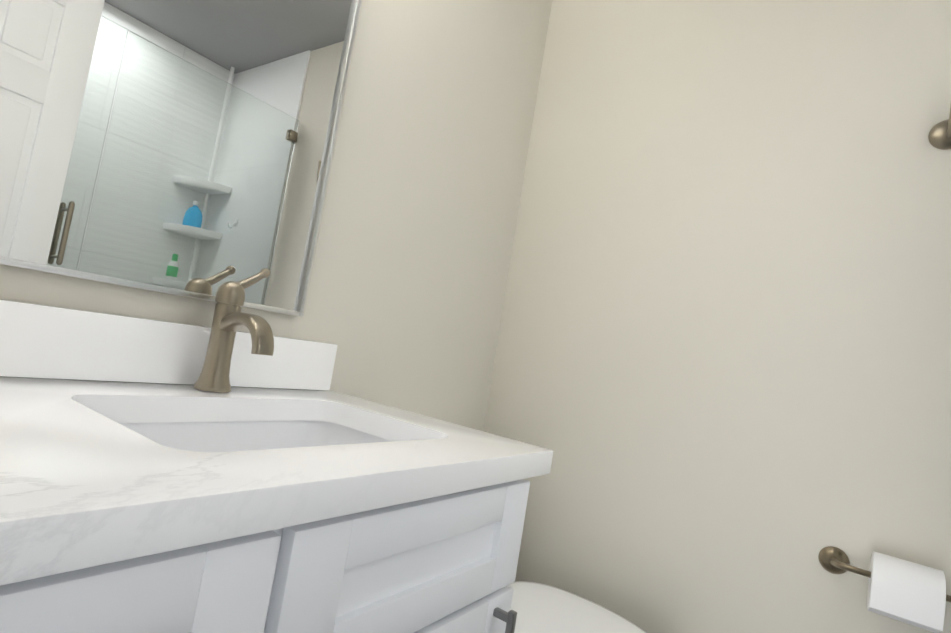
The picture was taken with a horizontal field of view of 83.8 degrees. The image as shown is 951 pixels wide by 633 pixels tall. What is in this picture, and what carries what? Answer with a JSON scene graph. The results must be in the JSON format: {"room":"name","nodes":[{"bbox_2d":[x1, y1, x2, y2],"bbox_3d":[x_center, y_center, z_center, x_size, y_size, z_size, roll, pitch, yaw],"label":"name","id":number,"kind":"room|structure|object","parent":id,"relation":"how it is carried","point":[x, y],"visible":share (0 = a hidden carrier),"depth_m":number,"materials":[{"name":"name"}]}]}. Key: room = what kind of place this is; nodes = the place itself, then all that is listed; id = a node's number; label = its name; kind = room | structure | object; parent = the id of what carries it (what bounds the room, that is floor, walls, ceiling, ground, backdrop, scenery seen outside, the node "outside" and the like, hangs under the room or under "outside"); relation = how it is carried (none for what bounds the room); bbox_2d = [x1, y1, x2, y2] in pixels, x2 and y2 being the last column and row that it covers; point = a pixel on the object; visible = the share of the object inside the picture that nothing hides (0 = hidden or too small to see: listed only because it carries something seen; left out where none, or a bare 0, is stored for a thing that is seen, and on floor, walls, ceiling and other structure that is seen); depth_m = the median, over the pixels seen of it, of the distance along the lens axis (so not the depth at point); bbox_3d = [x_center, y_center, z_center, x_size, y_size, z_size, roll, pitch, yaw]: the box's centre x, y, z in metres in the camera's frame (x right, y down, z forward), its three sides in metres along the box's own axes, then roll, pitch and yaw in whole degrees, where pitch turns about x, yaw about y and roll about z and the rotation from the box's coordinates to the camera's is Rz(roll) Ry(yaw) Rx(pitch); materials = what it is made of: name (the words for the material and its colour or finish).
{"room":"bathroom","nodes":[
{"label":"bathroom","id":0,"kind":"room"},
{"bbox_2d":[0,0,551,430],"bbox_3d":[-0.385,-0.163,1.213,0.100,2.400,1.750,7,-5,36],"label":"wall","id":1,"kind":"structure","parent":0,"point":[404,303],"depth_m":1.42,"materials":[{"name":"beige paint"}]},
{"bbox_2d":[0,0,361,316],"bbox_3d":[-0.497,-0.434,0.904,0.023,0.786,0.643,7,-5,36],"label":"mirror","id":2,"kind":"object","parent":1,"relation":"attached to","point":[181,147],"visible":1,"depth_m":0.90,"materials":[{"name":"clear glass"}]},
{"bbox_2d":[483,0,950,632],"bbox_3d":[1.028,0.068,1.197,2.240,2.400,0.100,7,-5,36],"label":"wall","id":3,"kind":"structure","parent":0,"point":[721,380],"depth_m":1.39,"materials":[{"name":"beige paint"}]},
{"bbox_2d":[818,546,950,602],"bbox_3d":[0.885,0.556,1.097,0.297,0.059,0.078,7,-5,36],"label":"toilet paper holder","id":4,"kind":"object","parent":3,"relation":"attached to","point":[833,560],"visible":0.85,"depth_m":1.18,"materials":[{"name":"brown metal"}]},
{"bbox_2d":[867,551,945,632],"bbox_3d":[0.866,0.554,1.069,0.112,0.118,0.119,7,-5,36],"label":"toilet paper roll","id":5,"kind":"object","parent":4,"relation":"hanging from","point":[908,592],"visible":1,"depth_m":1.03,"materials":[{"name":"white paper"}]},
{"bbox_2d":[928,104,950,149],"bbox_3d":[1.054,-0.445,1.171,0.071,0.132,0.060,7,-5,36],"label":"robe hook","id":6,"kind":"object","parent":3,"relation":"attached to","point":[939,136],"visible":1,"depth_m":1.19,"materials":[{"name":"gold metal"}]},
{"bbox_3d":[0.003,1.092,0.032,2.340,0.100,2.850,7,-5,36],"label":"floor","id":7,"kind":"structure","parent":0,"visible":0},
{"bbox_2d":[0,299,552,632],"bbox_3d":[-0.406,0.516,0.685,0.604,0.987,0.867,7,-5,36],"label":"bathroom vanity","id":8,"kind":"object","parent":7,"relation":"on","point":[146,486],"visible":1,"depth_m":0.58,"materials":[{"name":"white paint"}]},
{"bbox_2d":[194,268,273,392],"bbox_3d":[-0.395,0.022,0.929,0.168,0.233,0.096,7,-5,36],"label":"faucet","id":9,"kind":"object","parent":8,"relation":"on","point":[230,319],"visible":1,"depth_m":0.93,"materials":[{"name":"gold metal"}]},
{"bbox_2d":[507,581,645,632],"bbox_3d":[0.086,0.731,1.244,0.775,0.797,0.414,7,-5,36],"label":"toilet","id":10,"kind":"object","parent":7,"relation":"on","point":[540,608],"visible":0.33,"depth_m":1.23,"materials":[{"name":"white ceramic"}]}
]}

